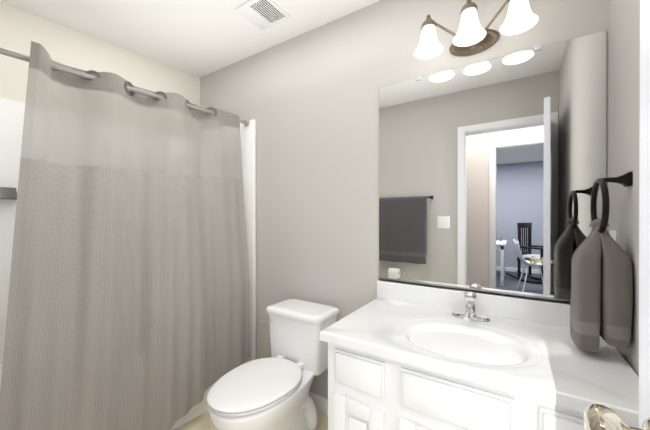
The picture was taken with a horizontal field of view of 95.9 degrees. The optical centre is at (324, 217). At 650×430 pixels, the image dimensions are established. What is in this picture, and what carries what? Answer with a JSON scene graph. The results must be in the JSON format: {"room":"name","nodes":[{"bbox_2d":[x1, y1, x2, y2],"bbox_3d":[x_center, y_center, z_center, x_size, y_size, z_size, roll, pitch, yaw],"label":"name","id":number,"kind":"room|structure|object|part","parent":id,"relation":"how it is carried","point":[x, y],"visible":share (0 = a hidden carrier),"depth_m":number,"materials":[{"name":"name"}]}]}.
{"room":"bathroom","nodes":[
{"label":"bathroom","id":0,"kind":"room"},
{"bbox_2d":[0,2,199,362],"bbox_3d":[-1.794,0.008,1.765,0.115,2.440,2.300,0,0,39],"label":"wall","id":1,"kind":"structure","parent":0,"point":[20,30],"depth_m":1.88,"materials":[{"name":"beige paint"}]},
{"bbox_2d":[0,0,379,76],"bbox_3d":[-1.036,-1.228,-1.250,5.800,0.050,6.700,0,0,33],"label":"ceiling","id":2,"kind":"structure","parent":0,"point":[199,38],"depth_m":1.84,"materials":[{"name":"white paint"}]},
{"bbox_2d":[235,0,289,29],"bbox_3d":[-0.365,-1.203,1.724,0.224,0.016,0.224,0,0,33],"label":"ceiling vent","id":3,"kind":"object","parent":2,"relation":"in","point":[263,14],"visible":1,"depth_m":1.71,"materials":[{"name":"white plastic"}]},
{"bbox_2d":[173,411,327,429],"bbox_3d":[-0.679,1.254,1.414,3.505,0.050,1.855,0,0,33],"label":"floor","id":4,"kind":"structure","parent":0,"point":[202,421],"depth_m":1.75,"materials":[{"name":"tile"}]},
{"bbox_2d":[0,98,219,429],"bbox_3d":[-1.282,0.278,1.752,0.687,1.900,1.430,0,0,39],"label":"bathtub","id":5,"kind":"object","parent":4,"relation":"on","point":[12,112],"visible":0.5,"depth_m":1.66,"materials":[{"name":"white plastic"}]},
{"bbox_2d":[207,298,338,429],"bbox_3d":[-0.270,0.876,1.525,0.402,0.705,0.724,0,0,33],"label":"toilet","id":6,"kind":"object","parent":4,"relation":"on","point":[272,392],"visible":1,"depth_m":1.49,"materials":[{"name":"white ceramic"}]},
{"bbox_3d":[-0.330,0.789,1.423,0.380,0.026,0.498,0,0,33],"label":"lid","id":7,"kind":"part","parent":6,"relation":"part of","materials":[{"name":"white plastic"}]},
{"bbox_3d":[-0.329,0.814,1.424,0.376,0.017,0.495,0,0,33],"label":"seat","id":8,"kind":"part","parent":6,"relation":"part of","materials":[{"name":"white plastic"}]},
{"bbox_3d":[-0.134,0.541,1.725,0.392,0.038,0.238,0,0,33],"label":"tank lid","id":9,"kind":"part","parent":6,"relation":"part of","materials":[{"name":"white ceramic"}]},
{"bbox_3d":[-0.133,0.702,1.726,0.370,0.283,0.217,0,0,33],"label":"tank","id":10,"kind":"part","parent":6,"relation":"part of","materials":[{"name":"white ceramic"}]},
{"bbox_2d":[320,280,638,429],"bbox_3d":[0.532,0.778,1.141,0.938,0.904,0.585,0,0,33],"label":"bathroom vanity","id":11,"kind":"object","parent":4,"relation":"on","point":[402,356],"visible":0.98,"depth_m":1.02,"materials":[{"name":"white wood"}]},
{"bbox_3d":[0.390,0.780,0.908,0.832,0.523,0.011,0,0,33],"label":"panel","id":12,"kind":"part","parent":11,"relation":"part of","materials":[{"name":"white wood"}]},
{"bbox_2d":[451,291,490,321],"bbox_3d":[0.617,0.385,1.255,0.156,0.118,0.155,0,0,33],"label":"faucet","id":13,"kind":"object","parent":11,"relation":"on","point":[470,314],"depth_m":1.27,"materials":[{"name":"silver metal"}]},
{"bbox_2d":[200,0,607,398],"bbox_3d":[-0.252,0.007,2.069,3.505,2.440,0.115,0,0,33],"label":"wall","id":14,"kind":"structure","parent":0,"point":[308,101],"depth_m":1.80,"materials":[{"name":"grey paint"}]},
{"bbox_2d":[240,119,255,363],"bbox_3d":[-0.795,0.252,2.335,0.665,1.950,0.025,0,0,33],"label":"end panel","id":15,"kind":"object","parent":14,"relation":"attached to","point":[248,141],"visible":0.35,"depth_m":2.16,"materials":[{"name":"white plastic"}]},
{"bbox_2d":[309,392,327,415],"bbox_3d":[-0.100,1.178,1.898,0.970,0.100,0.012,0,0,33],"label":"baseboard","id":16,"kind":"structure","parent":14,"relation":"attached to","point":[321,403],"depth_m":1.83,"materials":[{"name":"white wood"}]},
{"bbox_2d":[377,280,569,327],"bbox_3d":[0.686,0.397,1.378,0.938,0.095,0.019,0,0,33],"label":"backsplash","id":17,"kind":"structure","parent":14,"relation":"attached to","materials":[{"name":"white stone"}]},
{"bbox_2d":[414,0,538,58],"bbox_3d":[0.639,-0.848,1.281,0.475,0.173,0.228,0,0,33],"label":"sconce","id":18,"kind":"object","parent":14,"relation":"attached to","point":[472,36],"visible":1,"depth_m":1.27,"materials":[{"name":"glass"},{"name":"bronze"}]},
{"bbox_3d":[0.476,-0.820,1.347,0.130,0.117,0.130,0,0,33],"label":"glass","id":19,"kind":"part","parent":18,"relation":"part of","materials":[{"name":"white glass"}]},
{"bbox_3d":[0.569,-0.864,1.357,0.152,0.098,0.128,0,0,33],"label":"arm","id":20,"kind":"part","parent":18,"relation":"part of"},
{"bbox_3d":[0.610,-0.820,1.241,0.130,0.117,0.130,0,0,33],"label":"glass","id":21,"kind":"part","parent":18,"relation":"part of","materials":[{"name":"white glass"}]},
{"bbox_3d":[0.689,-0.821,1.362,0.210,0.104,0.038,0,0,33],"label":"plate","id":22,"kind":"part","parent":18,"relation":"part of","materials":[{"name":"brown metal"}]},
{"bbox_3d":[0.735,-0.864,1.249,0.156,0.098,0.128,0,0,33],"label":"arm","id":23,"kind":"part","parent":18,"relation":"part of"},
{"bbox_3d":[0.765,-0.819,1.159,0.130,0.117,0.130,0,0,33],"label":"glass","id":24,"kind":"part","parent":18,"relation":"part of","materials":[{"name":"white glass"}]},
{"bbox_2d":[379,30,605,303],"bbox_3d":[0.691,-0.194,1.378,0.928,1.078,0.010,0,0,33],"label":"mirror","id":25,"kind":"object","parent":14,"relation":"attached to","point":[492,171],"visible":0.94,"depth_m":1.32,"materials":[{"name":"clear glass"}]},
{"bbox_2d":[608,0,639,375],"bbox_3d":[0.688,0.012,0.404,0.115,2.440,1.655,0,0,33],"label":"wall","id":26,"kind":"structure","parent":0,"point":[623,83],"depth_m":0.94,"materials":[{"name":"grey paint"}]},
{"bbox_2d":[570,172,632,351],"bbox_3d":[0.886,0.143,0.946,0.139,0.568,0.180,0,0,33],"label":"towel ring","id":27,"kind":"object","parent":26,"relation":"attached to","point":[601,302],"visible":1,"depth_m":0.91,"materials":[{"name":"grey fabric"}]},
{"bbox_2d":[570,226,601,351],"bbox_3d":[0.860,0.225,0.963,0.078,0.405,0.135,0,0,33],"label":"towel","id":28,"kind":"object","parent":27,"relation":"hanging from","point":[586,262],"depth_m":0.92,"materials":[{"name":"grey fabric"}]},
{"bbox_3d":[0.902,-0.120,0.934,0.046,0.018,0.017,0,0,33],"label":"arm","id":29,"kind":"part","parent":27,"relation":"part of"},
{"bbox_2d":[599,226,632,347],"bbox_3d":[0.911,0.210,0.930,0.078,0.375,0.135,0,0,33],"label":"towel","id":30,"kind":"object","parent":27,"relation":"hanging from","point":[615,266],"depth_m":0.88,"materials":[{"name":"grey fabric"}]},
{"bbox_3d":[0.932,-0.119,0.915,0.030,0.042,0.042,0,0,33],"label":"plate","id":31,"kind":"part","parent":27,"relation":"part of","materials":[{"name":"black metal"}]},
{"bbox_2d":[610,230,616,242],"bbox_3d":[1.038,0.103,1.056,0.005,0.115,0.070,0,0,33],"label":"electrical outlet plate","id":32,"kind":"object","parent":26,"relation":"attached to","point":[613,234],"visible":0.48,"depth_m":1.03,"materials":[{"name":"white plastic"}]},
{"bbox_2d":[583,0,649,429],"bbox_3d":[0.342,0.214,0.158,0.191,2.014,0.644,0,0,28],"label":"bathroom door","id":33,"kind":"structure","parent":26,"relation":"in","point":[598,417],"depth_m":0.43,"materials":[{"name":"white wood"}]},
{"bbox_3d":[0.415,0.302,0.411,0.078,0.062,0.062,0,0,28],"label":"knob","id":34,"kind":"part","parent":33,"relation":"part of","materials":[{"name":"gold metal"}]},
{"bbox_3d":[0.344,0.214,0.160,0.035,2.014,0.638,0,0,28],"label":"frame","id":35,"kind":"part","parent":33,"relation":"part of","materials":[{"name":"white wood"}]},
{"bbox_3d":[-1.503,0.011,0.908,2.670,2.440,0.115,0,0,33],"label":"wall","id":36,"kind":"structure","parent":0,"visible":0},
{"bbox_2d":[0,41,249,429],"bbox_3d":[-1.063,0.219,1.500,0.328,1.941,1.664,0,0,33],"label":"shower curtain","id":37,"kind":"object","parent":36,"relation":"hanging from","point":[128,307],"visible":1,"depth_m":1.49,"materials":[{"name":"grey fabric"}]},
{"bbox_3d":[-0.987,-0.701,1.683,0.168,0.025,1.265,0,0,33],"label":"rod","id":38,"kind":"part","parent":37,"relation":"part of","materials":[{"name":"silver metal"}]}
]}

